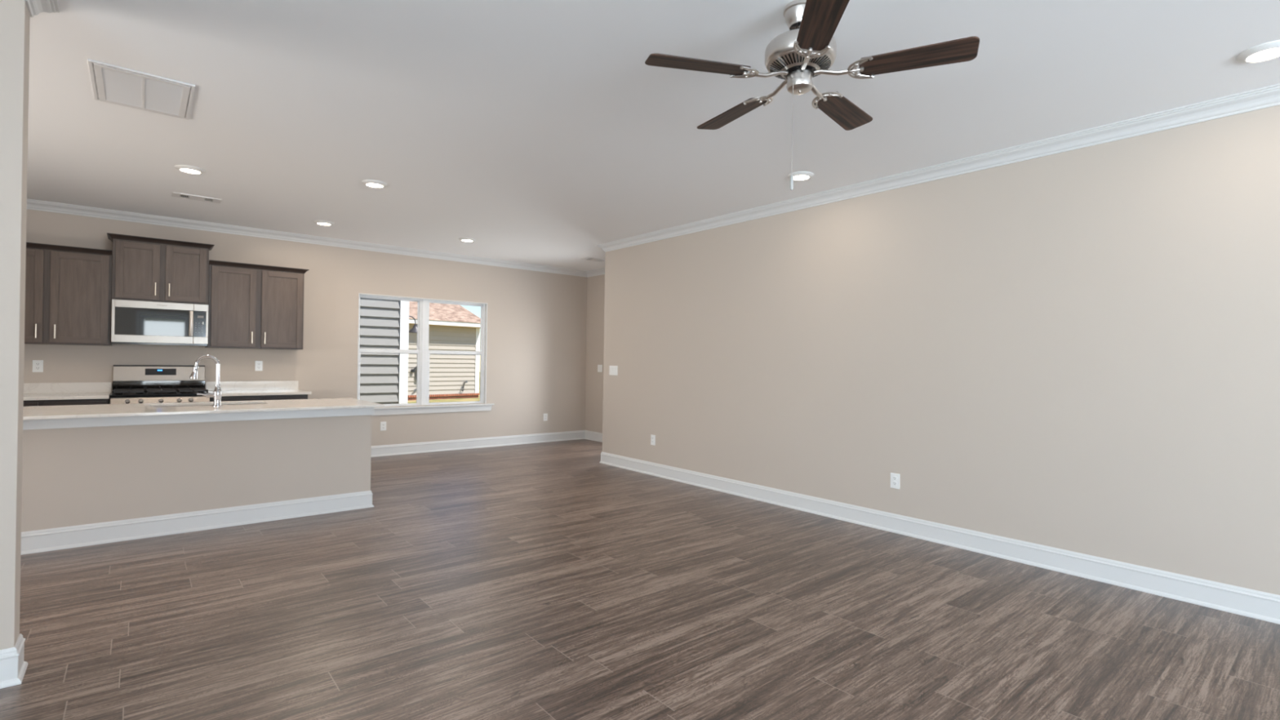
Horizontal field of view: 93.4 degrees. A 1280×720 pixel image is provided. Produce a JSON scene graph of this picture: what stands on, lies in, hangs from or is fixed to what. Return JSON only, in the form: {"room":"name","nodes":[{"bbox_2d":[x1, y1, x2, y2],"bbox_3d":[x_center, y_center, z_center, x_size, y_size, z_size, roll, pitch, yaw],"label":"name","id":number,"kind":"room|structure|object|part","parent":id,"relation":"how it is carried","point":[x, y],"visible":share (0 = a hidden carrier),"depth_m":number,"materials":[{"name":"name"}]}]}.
{"room":"empty living room","nodes":[
{"label":"empty living room","id":0,"kind":"room"},
{"bbox_2d":[0,0,30,649],"bbox_3d":[-3.553,-0.133,1.493,2.840,2.743,0.140,1,0,-40],"label":"wall","id":1,"kind":"structure","parent":0,"point":[15,17],"depth_m":2.33,"materials":[{"name":"paint"}]},
{"bbox_2d":[0,633,27,688],"bbox_3d":[-3.563,1.168,1.498,2.864,0.141,0.188,1,0,-40],"label":"baseboard","id":2,"kind":"structure","parent":1,"relation":"attached to","point":[13,668],"depth_m":2.33,"materials":[{"name":"white paint"}]},
{"bbox_2d":[23,0,59,17],"bbox_3d":[-3.502,-1.461,1.522,2.920,0.085,0.300,1,0,-40],"label":"trim","id":3,"kind":"structure","parent":1,"relation":"attached to","point":[34,7],"depth_m":2.46,"materials":[{"name":"white paint"}]},
{"bbox_2d":[23,208,587,445],"bbox_3d":[-4.339,-0.133,7.153,9.104,2.743,0.140,1,0,-40],"label":"wall","id":4,"kind":"structure","parent":0,"point":[537,321],"depth_m":7.81,"materials":[{"name":"paint"}]},
{"bbox_2d":[32,360,43,372],"bbox_3d":[-5.821,0.059,5.827,0.074,0.116,0.009,1,0,-40],"label":"wall outlet","id":5,"kind":"object","parent":4,"relation":"attached to","point":[37,365],"visible":1,"depth_m":5.83,"materials":[{"name":"white plastic"}]},
{"bbox_2d":[23,382,111,393],"bbox_3d":[-5.757,0.274,5.873,0.918,0.102,0.021,1,0,-40],"label":"backsplash","id":6,"kind":"structure","parent":4,"relation":"attached to","point":[96,387],"depth_m":5.94,"materials":[{"name":"white stone"}]},
{"bbox_2d":[24,242,112,346],"bbox_3d":[-5.654,-0.616,5.731,0.957,0.931,0.357,1,0,-40],"label":"upper cabinet","id":7,"kind":"object","parent":4,"relation":"attached to","point":[68,289],"visible":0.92,"depth_m":5.73,"materials":[{"name":"brown wood"}]},
{"bbox_3d":[-5.737,-0.197,5.491,0.302,0.058,0.018,1,0,-40],"label":"door rail","id":8,"kind":"part","parent":7,"relation":"part of","materials":[{"name":"brown wood"}]},
{"bbox_3d":[-5.733,-0.597,5.494,0.302,0.742,0.008,1,0,-40],"label":"door","id":9,"kind":"part","parent":7,"relation":"part of","materials":[{"name":"brown wood"}]},
{"bbox_3d":[-5.725,-0.997,5.492,0.302,0.058,0.018,1,0,-40],"label":"door rail","id":10,"kind":"part","parent":7,"relation":"part of","materials":[{"name":"brown wood"}]},
{"bbox_3d":[-5.590,-0.270,5.578,0.011,0.130,0.034,1,0,-40],"label":"bar pull","id":11,"kind":"part","parent":7,"relation":"part of","materials":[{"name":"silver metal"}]},
{"bbox_3d":[-5.493,-0.268,5.659,0.011,0.130,0.034,1,0,-40],"label":"bar pull","id":12,"kind":"part","parent":7,"relation":"part of","materials":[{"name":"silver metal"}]},
{"bbox_3d":[-5.651,-1.059,5.735,0.957,0.045,0.347,1,0,-40],"label":"crown moulding","id":13,"kind":"part","parent":7,"relation":"part of","materials":[{"name":"brown wood"}]},
{"bbox_3d":[-5.382,-0.191,5.786,0.296,0.058,0.018,1,0,-40],"label":"door rail","id":14,"kind":"part","parent":7,"relation":"part of","materials":[{"name":"brown wood"}]},
{"bbox_3d":[-5.378,-0.591,5.790,0.296,0.742,0.008,1,0,-40],"label":"door","id":15,"kind":"part","parent":7,"relation":"part of","materials":[{"name":"brown wood"}]},
{"bbox_3d":[-5.370,-0.991,5.787,0.296,0.058,0.018,1,0,-40],"label":"door rail","id":16,"kind":"part","parent":7,"relation":"part of","materials":[{"name":"brown wood"}]},
{"bbox_2d":[106,232,214,304],"bbox_3d":[-4.976,-0.914,6.275,0.857,0.638,0.382,1,0,-40],"label":"upper cabinet","id":17,"kind":"object","parent":4,"relation":"attached to","point":[144,268],"visible":0.97,"depth_m":6.14,"materials":[{"name":"brown wood"}]},
{"bbox_3d":[-5.033,-0.641,6.038,0.224,0.058,0.018,1,0,-40],"label":"door rail","id":18,"kind":"part","parent":17,"relation":"part of","materials":[{"name":"brown wood"}]},
{"bbox_3d":[-5.031,-0.892,6.042,0.224,0.443,0.008,1,0,-40],"label":"door","id":19,"kind":"part","parent":17,"relation":"part of","materials":[{"name":"brown wood"}]},
{"bbox_3d":[-5.025,-1.142,6.040,0.224,0.058,0.018,1,0,-40],"label":"door rail","id":20,"kind":"part","parent":17,"relation":"part of","materials":[{"name":"brown wood"}]},
{"bbox_2d":[111,299,208,346],"bbox_3d":[-4.959,-0.372,6.245,0.767,0.433,0.456,1,0,-40],"label":"microwave","id":21,"kind":"object","parent":17,"relation":"attached to","point":[133,322],"visible":1,"depth_m":6.10,"materials":[{"name":"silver metal"}]},
{"bbox_3d":[-4.899,-0.381,6.093,0.617,0.270,0.026,1,0,-40],"label":"door glass","id":22,"kind":"part","parent":21,"relation":"part of","materials":[{"name":"black glass"}]},
{"bbox_3d":[-4.648,-0.377,6.244,0.035,0.263,0.056,1,0,-40],"label":"door handle","id":23,"kind":"part","parent":21,"relation":"part of","materials":[{"name":"silver metal"}]},
{"bbox_3d":[-4.619,-0.377,6.325,0.105,0.270,0.026,1,0,-40],"label":"panel glass","id":24,"kind":"part","parent":21,"relation":"part of","materials":[{"name":"black glass"}]},
{"bbox_3d":[-4.612,-0.375,6.331,0.124,0.416,0.028,1,0,-40],"label":"control panel","id":25,"kind":"part","parent":21,"relation":"part of","materials":[{"name":"silver metal"}]},
{"bbox_3d":[-4.974,-1.210,6.279,0.857,0.045,0.372,1,0,-40],"label":"crown moulding","id":26,"kind":"part","parent":17,"relation":"part of","materials":[{"name":"brown wood"}]},
{"bbox_3d":[-4.735,-0.636,6.286,0.222,0.058,0.018,1,0,-40],"label":"door rail","id":27,"kind":"part","parent":17,"relation":"part of","materials":[{"name":"brown wood"}]},
{"bbox_3d":[-4.734,-0.887,6.289,0.222,0.443,0.008,1,0,-40],"label":"door","id":28,"kind":"part","parent":17,"relation":"part of","materials":[{"name":"brown wood"}]},
{"bbox_3d":[-4.728,-1.137,6.287,0.222,0.058,0.018,1,0,-40],"label":"door rail","id":29,"kind":"part","parent":17,"relation":"part of","materials":[{"name":"brown wood"}]},
{"bbox_2d":[205,380,297,391],"bbox_3d":[-4.456,0.295,6.954,0.905,0.102,0.021,1,0,-40],"label":"backsplash","id":30,"kind":"structure","parent":4,"relation":"attached to","point":[210,385],"depth_m":6.94,"materials":[{"name":"white stone"}]},
{"bbox_2d":[204,259,309,349],"bbox_3d":[-4.325,-0.594,6.835,0.948,0.931,0.357,1,0,-40],"label":"upper cabinet","id":31,"kind":"object","parent":4,"relation":"attached to","point":[251,305],"visible":0.97,"depth_m":6.69,"materials":[{"name":"brown wood"}]},
{"bbox_3d":[-4.434,-0.175,6.573,0.289,0.058,0.018,1,0,-40],"label":"door rail","id":32,"kind":"part","parent":31,"relation":"part of","materials":[{"name":"brown wood"}]},
{"bbox_3d":[-4.431,-0.575,6.577,0.289,0.742,0.008,1,0,-40],"label":"door","id":33,"kind":"part","parent":31,"relation":"part of","materials":[{"name":"brown wood"}]},
{"bbox_3d":[-4.423,-0.975,6.574,0.289,0.058,0.018,1,0,-40],"label":"door rail","id":34,"kind":"part","parent":31,"relation":"part of","materials":[{"name":"brown wood"}]},
{"bbox_3d":[-4.322,-1.037,6.840,0.948,0.045,0.347,1,0,-40],"label":"crown moulding","id":35,"kind":"part","parent":31,"relation":"part of","materials":[{"name":"brown wood"}]},
{"bbox_3d":[-4.081,-0.169,6.867,0.289,0.058,0.018,1,0,-40],"label":"door rail","id":36,"kind":"part","parent":31,"relation":"part of","materials":[{"name":"brown wood"}]},
{"bbox_3d":[-4.077,-0.569,6.870,0.289,0.742,0.008,1,0,-40],"label":"door","id":37,"kind":"part","parent":31,"relation":"part of","materials":[{"name":"brown wood"}]},
{"bbox_3d":[-4.069,-0.969,6.868,0.289,0.058,0.018,1,0,-40],"label":"door rail","id":38,"kind":"part","parent":31,"relation":"part of","materials":[{"name":"brown wood"}]},
{"bbox_2d":[254,360,262,370],"bbox_3d":[-4.420,0.068,6.991,0.074,0.116,0.009,1,0,-40],"label":"wall outlet","id":39,"kind":"object","parent":4,"relation":"attached to","point":[259,364],"visible":1,"depth_m":6.99,"materials":[{"name":"white plastic"}]},
{"bbox_2d":[26,198,586,277],"bbox_3d":[-4.249,-1.461,7.071,8.864,0.085,0.080,1,0,-40],"label":"trim","id":40,"kind":"structure","parent":4,"relation":"attached to","point":[37,205],"depth_m":7.02,"materials":[{"name":"white paint"}]},
{"bbox_2d":[380,422,386,431],"bbox_3d":[-3.356,0.867,7.883,0.074,0.116,0.009,1,0,-40],"label":"wall outlet","id":41,"kind":"object","parent":4,"relation":"attached to","point":[383,424],"visible":1,"depth_m":7.88,"materials":[{"name":"white plastic"}]},
{"bbox_2d":[356,293,493,415],"bbox_3d":[-2.950,-0.058,8.273,1.995,1.570,0.177,1,0,-40],"label":"window","id":42,"kind":"structure","parent":4,"relation":"in","point":[423,353],"depth_m":8.28,"materials":[{"name":"white plastic"}]},
{"bbox_3d":[-3.330,0.233,8.009,0.771,0.748,0.026,1,0,-40],"label":"sash","id":43,"kind":"part","parent":42,"relation":"part of","materials":[{"name":"white plastic"}]},
{"bbox_3d":[-3.339,-0.454,8.033,0.771,0.730,0.026,1,0,-40],"label":"sash","id":44,"kind":"part","parent":42,"relation":"part of","materials":[{"name":"white plastic"}]},
{"bbox_3d":[-3.335,-0.117,8.022,0.831,1.464,0.070,1,0,-40],"label":"frame","id":45,"kind":"part","parent":42,"relation":"part of","materials":[{"name":"white plastic"}]},
{"bbox_3d":[-2.938,0.636,8.245,1.995,0.024,0.107,1,0,-40],"label":"sill","id":46,"kind":"part","parent":42,"relation":"part of","materials":[{"name":"white paint"}]},
{"bbox_3d":[-2.629,0.245,8.592,0.798,0.748,0.026,1,0,-40],"label":"sash","id":47,"kind":"part","parent":42,"relation":"part of","materials":[{"name":"white plastic"}]},
{"bbox_3d":[-2.638,-0.442,8.616,0.798,0.730,0.026,1,0,-40],"label":"sash","id":48,"kind":"part","parent":42,"relation":"part of","materials":[{"name":"clear glass"}]},
{"bbox_3d":[-2.634,-0.105,8.605,0.858,1.464,0.070,1,0,-40],"label":"frame","id":49,"kind":"part","parent":42,"relation":"part of","materials":[{"name":"white plastic"}]},
{"bbox_2d":[370,430,585,457],"bbox_3d":[-2.510,1.198,8.579,4.194,0.141,0.024,1,0,-40],"label":"baseboard","id":50,"kind":"structure","parent":4,"relation":"attached to","point":[459,444],"depth_m":8.65,"materials":[{"name":"white paint"}]},
{"bbox_2d":[543,413,547,421],"bbox_3d":[-1.479,0.896,9.443,0.074,0.116,0.009,1,0,-40],"label":"wall outlet","id":51,"kind":"object","parent":4,"relation":"attached to","point":[545,415],"visible":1,"depth_m":9.44,"materials":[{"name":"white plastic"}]},
{"bbox_2d":[585,274,604,432],"bbox_3d":[-0.179,-0.067,9.174,0.120,2.743,2.069,1,0,-40],"label":"wall","id":52,"kind":"structure","parent":0,"point":[595,284],"depth_m":9.74,"materials":[{"name":"paint"}]},
{"bbox_2d":[584,430,602,442],"bbox_3d":[-0.744,1.227,9.715,0.024,0.141,0.535,1,0,-40],"label":"baseboard","id":53,"kind":"structure","parent":52,"relation":"attached to","point":[589,435],"depth_m":9.71,"materials":[{"name":"white paint"}]},
{"bbox_2d":[586,267,604,277],"bbox_3d":[-0.236,-1.397,9.112,0.080,0.085,2.069,1,0,-40],"label":"trim","id":54,"kind":"structure","parent":52,"relation":"attached to","point":[600,271],"depth_m":9.69,"materials":[{"name":"white paint"}]},
{"bbox_2d":[597,364,602,372],"bbox_3d":[-0.642,0.134,9.624,0.011,0.116,0.120,1,0,-40],"label":"light switch","id":55,"kind":"object","parent":52,"relation":"attached to","point":[599,366],"visible":1,"depth_m":9.62,"materials":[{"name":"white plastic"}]},
{"bbox_2d":[0,439,1279,719],"bbox_3d":[-0.352,1.349,2.325,9.164,0.120,12.705,1,0,-40],"label":"floor","id":56,"kind":"structure","parent":0,"point":[550,580],"depth_m":2.98,"materials":[{"name":"wood"}]},
{"bbox_2d":[23,397,110,406],"bbox_3d":[-5.563,0.787,5.626,0.914,0.860,0.657,1,0,-40],"label":"base cabinet","id":57,"kind":"object","parent":56,"relation":"on","point":[71,402],"visible":0.02,"depth_m":5.51,"materials":[{"name":"brown wood"}]},
{"bbox_3d":[-5.552,0.454,5.261,0.425,0.150,0.018,1,0,-40],"label":"drawer","id":58,"kind":"part","parent":57,"relation":"part of","materials":[{"name":"brown wood"}]},
{"bbox_2d":[23,382,111,400],"bbox_3d":[-5.560,0.291,5.635,0.918,0.132,0.639,1,0,-40],"label":"countertop","id":59,"kind":"structure","parent":57,"relation":"on","point":[96,390],"depth_m":5.85,"materials":[{"name":"white stone"}]},
{"bbox_3d":[-5.199,0.459,5.554,0.423,0.150,0.018,1,0,-40],"label":"drawer","id":60,"kind":"part","parent":57,"relation":"part of","materials":[{"name":"brown wood"}]},
{"bbox_2d":[109,364,209,404],"bbox_3d":[-4.883,0.643,6.142,0.772,1.170,0.720,1,0,-40],"label":"gas range","id":61,"kind":"object","parent":56,"relation":"on","point":[131,384],"visible":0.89,"depth_m":6.20,"materials":[{"name":"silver metal"}]},
{"bbox_3d":[-4.874,0.394,5.731,0.042,0.047,0.047,1,0,-40],"label":"knob","id":62,"kind":"part","parent":61,"relation":"part of","materials":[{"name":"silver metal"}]},
{"bbox_3d":[-4.983,0.321,5.881,0.096,0.019,0.096,1,0,-40],"label":"burner","id":63,"kind":"part","parent":61,"relation":"part of","materials":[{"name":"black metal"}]},
{"bbox_3d":[-4.798,0.395,5.795,0.042,0.047,0.047,1,0,-40],"label":"knob","id":64,"kind":"part","parent":61,"relation":"part of","materials":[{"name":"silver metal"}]},
{"bbox_2d":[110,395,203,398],"bbox_3d":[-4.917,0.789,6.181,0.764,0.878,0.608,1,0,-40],"label":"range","id":65,"kind":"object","parent":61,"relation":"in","point":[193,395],"depth_m":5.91,"materials":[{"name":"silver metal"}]},
{"bbox_2d":[109,391,209,397],"bbox_3d":[-4.868,0.343,6.130,0.772,0.020,0.565,1,0,-40],"label":"cooktop","id":66,"kind":"object","parent":61,"relation":"in","point":[114,394],"depth_m":5.93,"materials":[{"name":"black metal"}]},
{"bbox_3d":[-4.701,0.410,5.928,0.764,0.091,0.089,1,0,-40],"label":"knob panel","id":67,"kind":"part","parent":61,"relation":"part of","materials":[{"name":"silver metal"}]},
{"bbox_3d":[-5.060,0.125,6.367,0.257,0.066,0.016,1,0,-40],"label":"display panel","id":68,"kind":"part","parent":61,"relation":"part of","materials":[{"name":"black glass"}]},
{"bbox_2d":[21,404,373,555],"bbox_3d":[-3.616,0.807,4.587,2.820,0.875,0.777,1,0,-40],"label":"kitchen island","id":69,"kind":"object","parent":56,"relation":"on","point":[92,481],"visible":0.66,"depth_m":4.37,"materials":[{"name":"paint"}]},
{"bbox_3d":[-3.418,1.176,4.341,2.820,0.141,0.139,1,0,-40],"label":"baseboard","id":70,"kind":"part","parent":69,"relation":"part of","materials":[{"name":"white paint"}]},
{"bbox_2d":[22,398,384,419],"bbox_3d":[-3.540,0.360,4.496,2.850,0.020,0.995,1,0,-40],"label":"island countertop","id":71,"kind":"structure","parent":69,"relation":"on","point":[34,412],"depth_m":4.46,"materials":[{"name":"white stone"}]},
{"bbox_2d":[189,354,222,406],"bbox_3d":[-3.319,0.156,4.613,0.208,0.395,0.062,1,0,-26],"label":"kitchen faucet","id":72,"kind":"object","parent":71,"relation":"on","point":[217,393],"visible":1,"depth_m":4.62,"materials":[{"name":"silver metal"}]},
{"bbox_3d":[-3.322,0.271,4.612,0.109,0.040,0.038,1,0,-26],"label":"handle","id":73,"kind":"part","parent":72,"relation":"part of","materials":[{"name":"silver metal"}]},
{"bbox_3d":[-3.314,0.076,4.615,0.163,0.235,0.026,1,0,-26],"label":"spout","id":74,"kind":"part","parent":72,"relation":"part of","materials":[{"name":"silver metal"}]},
{"bbox_2d":[212,384,222,406],"bbox_3d":[-3.255,0.271,4.644,0.062,0.168,0.062,1,0,-26],"label":"faucet","id":75,"kind":"object","parent":72,"relation":"on","point":[217,393],"depth_m":4.63,"materials":[{"name":"silver metal"}]},
{"bbox_2d":[209,394,307,401],"bbox_3d":[-4.264,0.809,6.706,0.897,0.860,0.657,1,0,-40],"label":"base cabinet","id":76,"kind":"object","parent":56,"relation":"on","point":[224,398],"visible":0.05,"depth_m":6.50,"materials":[{"name":"brown wood"}]},
{"bbox_3d":[-4.249,0.475,6.344,0.415,0.150,0.018,1,0,-40],"label":"drawer","id":77,"kind":"part","parent":76,"relation":"part of","materials":[{"name":"brown wood"}]},
{"bbox_2d":[205,380,311,396],"bbox_3d":[-4.250,0.313,6.723,0.927,0.132,0.639,1,0,-40],"label":"countertop","id":78,"kind":"structure","parent":76,"relation":"on","point":[228,388],"depth_m":6.82,"materials":[{"name":"white stone"}]},
{"bbox_3d":[-3.899,0.481,6.635,0.405,0.150,0.018,1,0,-40],"label":"drawer","id":79,"kind":"part","parent":76,"relation":"part of","materials":[{"name":"brown wood"}]},
{"bbox_2d":[26,0,1279,271],"bbox_3d":[0.599,-1.567,1.239,10.064,0.250,15.565,1,0,-40],"label":"ceiling","id":80,"kind":"structure","parent":0,"point":[540,132],"depth_m":3.37,"materials":[{"name":"white paint"}]},
{"bbox_2d":[87,58,195,119],"bbox_3d":[-2.755,-1.483,3.345,0.430,0.011,0.600,1,0,-40],"label":"ceiling vent","id":81,"kind":"object","parent":80,"relation":"in","point":[116,85],"visible":1,"depth_m":3.31,"materials":[{"name":"white metal"}]},
{"bbox_2d":[174,164,205,173],"bbox_3d":[-3.522,-1.486,4.723,0.198,0.022,0.198,1,0,-40],"label":"recessed light","id":82,"kind":"object","parent":80,"relation":"in","point":[184,168],"visible":1,"depth_m":4.69,"materials":[{"name":"white plastic"}]},
{"bbox_2d":[171,191,222,203],"bbox_3d":[-4.103,-1.500,5.582,0.365,0.009,0.185,1,0,-40],"label":"ceiling vent","id":83,"kind":"object","parent":80,"relation":"in","point":[180,195],"visible":1,"depth_m":5.57,"materials":[{"name":"white metal"}]},
{"bbox_2d":[313,220,333,225],"bbox_3d":[-3.428,-1.481,6.538,0.198,0.022,0.198,1,0,-40],"label":"recessed light","id":84,"kind":"object","parent":80,"relation":"in","point":[318,222],"visible":1,"depth_m":6.49,"materials":[{"name":"white plastic"}]},
{"bbox_2d":[361,179,387,187],"bbox_3d":[-2.217,-1.466,5.039,0.198,0.022,0.198,1,0,-40],"label":"recessed light","id":85,"kind":"object","parent":80,"relation":"in","point":[371,183],"visible":1,"depth_m":5.00,"materials":[{"name":"white plastic"}]},
{"bbox_2d":[458,237,475,241],"bbox_3d":[-2.104,-1.460,7.340,0.198,0.022,0.198,1,0,-40],"label":"recessed light","id":86,"kind":"object","parent":80,"relation":"in","point":[464,239],"visible":1,"depth_m":7.29,"materials":[{"name":"white plastic"}]},
{"bbox_2d":[581,257,604,262],"bbox_3d":[-0.654,-1.442,8.672,0.365,0.009,0.185,1,0,-40],"label":"ceiling vent","id":87,"kind":"object","parent":80,"relation":"in","point":[585,258],"visible":0.98,"depth_m":8.63,"materials":[{"name":"white metal"}]},
{"bbox_2d":[787,171,813,180],"bbox_3d":[1.241,-1.415,4.656,0.198,0.022,0.198,1,0,-40],"label":"recessed light","id":88,"kind":"object","parent":80,"relation":"in","point":[799,175],"visible":0.88,"depth_m":4.61,"materials":[{"name":"white plastic"}]},
{"bbox_2d":[644,0,979,190],"bbox_3d":[0.656,-1.061,2.497,1.228,0.757,1.230,1,0,-40],"label":"ceiling fan","id":89,"kind":"object","parent":80,"relation":"hanging from","point":[804,52],"visible":1,"depth_m":2.37,"materials":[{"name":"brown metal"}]},
{"bbox_3d":[0.230,-1.159,2.370,0.412,0.006,0.136,1,10,-12],"label":"blade","id":90,"kind":"part","parent":89,"relation":"part of","materials":[{"name":"brown wood"}]},
{"bbox_3d":[0.433,-1.155,2.838,0.136,0.006,0.412,-10,6,-30],"label":"blade","id":91,"kind":"part","parent":89,"relation":"part of","materials":[{"name":"brown wood"}]},
{"bbox_3d":[0.614,-0.940,2.427,0.004,0.400,0.003,1,0,-40],"label":"pull chain","id":92,"kind":"part","parent":89,"relation":"part of","materials":[{"name":"silver metal"}]},
{"bbox_3d":[0.654,-1.190,2.464,0.256,0.034,0.256,1,0,-40],"label":"vent plate","id":93,"kind":"part","parent":89,"relation":"part of","materials":[{"name":"silver metal"}]},
{"bbox_3d":[0.612,-1.154,2.032,0.136,0.006,0.412,11,1,6],"label":"blade","id":94,"kind":"part","parent":89,"relation":"part of","materials":[{"name":"brown wood"}]},
{"bbox_3d":[0.941,-1.147,2.789,0.136,0.006,0.412,-12,-9,41],"label":"blade","id":95,"kind":"part","parent":89,"relation":"part of","materials":[{"name":"brown wood"}]},
{"bbox_3d":[1.051,-1.147,2.291,0.412,0.006,0.136,1,-10,24],"label":"blade","id":96,"kind":"part","parent":89,"relation":"part of","materials":[{"name":"brown wood"}]},
{"bbox_2d":[1235,40,1279,62],"bbox_3d":[2.849,-1.395,2.742,0.198,0.022,0.198,1,0,-40],"label":"recessed light","id":97,"kind":"object","parent":80,"relation":"in","point":[1271,50],"visible":1,"depth_m":2.73,"materials":[{"name":"white plastic"}]},
{"bbox_2d":[602,105,1279,595],"bbox_3d":[3.338,-0.024,4.031,1.282,2.743,10.336,1,0,-40],"label":"wall","id":98,"kind":"structure","parent":0,"point":[1076,350],"depth_m":4.06,"materials":[{"name":"paint"}]},
{"bbox_2d":[608,365,617,375],"bbox_3d":[-0.330,0.129,7.430,0.011,0.116,0.166,1,0,-40],"label":"light switch","id":99,"kind":"object","parent":98,"relation":"attached to","point":[613,370],"visible":1,"depth_m":7.42,"materials":[{"name":"white plastic"}]},
{"bbox_2d":[650,434,655,445],"bbox_3d":[0.147,0.908,6.842,0.009,0.116,0.074,1,0,-40],"label":"wall outlet","id":100,"kind":"object","parent":98,"relation":"attached to","point":[652,437],"visible":1,"depth_m":6.84,"materials":[{"name":"white plastic"}]},
{"bbox_2d":[890,472,899,488],"bbox_3d":[1.967,0.933,4.651,0.009,0.116,0.074,1,0,-40],"label":"wall outlet","id":101,"kind":"object","parent":98,"relation":"attached to","point":[895,477],"visible":1,"depth_m":4.65,"materials":[{"name":"white plastic"}]},
{"bbox_2d":[596,83,1279,252],"bbox_3d":[3.255,-1.355,4.001,1.242,0.085,10.416,1,0,-40],"label":"trim","id":102,"kind":"structure","parent":98,"relation":"attached to","point":[1267,96],"depth_m":4.04,"materials":[{"name":"white paint"}]},
{"bbox_2d":[599,451,1279,624],"bbox_3d":[3.255,1.276,3.992,1.186,0.141,10.360,1,0,-40],"label":"baseboard","id":103,"kind":"structure","parent":98,"relation":"attached to","point":[1263,606],"depth_m":4.03,"materials":[{"name":"white paint"}]},
{"label":"outside","id":104,"kind":"structure","parent":0,"visible":0},
{"bbox_2d":[407,372,479,403],"bbox_3d":[-1.919,1.714,17.925,100.000,0.165,110.000,1,0,-40],"label":"ground","id":105,"kind":"structure","parent":104,"point":[478,397],"depth_m":23.36,"materials":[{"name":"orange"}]},
{"bbox_2d":[359,297,408,404],"bbox_3d":[-7.374,-1.134,11.088,5.600,5.330,4.300,1,0,-40],"label":"house","id":106,"kind":"structure","parent":105,"relation":"on","point":[384,323],"depth_m":11.05,"materials":[{"name":"grey"}]},
{"bbox_2d":[408,315,417,333],"bbox_3d":[-4.380,-0.689,11.617,0.378,0.321,0.270,1,0,-40],"label":"light","id":107,"kind":"object","parent":106,"relation":"attached to","point":[414,330],"visible":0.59,"depth_m":11.60,"materials":[{"name":"grey metal"}]},
{"bbox_3d":[-4.340,-0.610,11.651,0.270,0.165,0.270,1,0,-40],"label":"lamp shade","id":108,"kind":"part","parent":107,"relation":"part of","materials":[{"name":"grey metal"}]},
{"bbox_2d":[407,301,480,400],"bbox_3d":[-12.233,-2.002,25.014,9.100,7.174,7.920,1,0,43],"label":"house","id":109,"kind":"structure","parent":105,"relation":"on","point":[452,327],"depth_m":24.03,"materials":[{"name":"beige plastic"}]},
{"bbox_2d":[411,365,417,391],"bbox_3d":[-8.490,0.724,22.984,0.200,1.004,0.400,1,0,43],"label":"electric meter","id":110,"kind":"object","parent":109,"relation":"attached to","point":[412,370],"visible":0.24,"depth_m":22.93,"materials":[{"name":"grey metal"}]}
]}

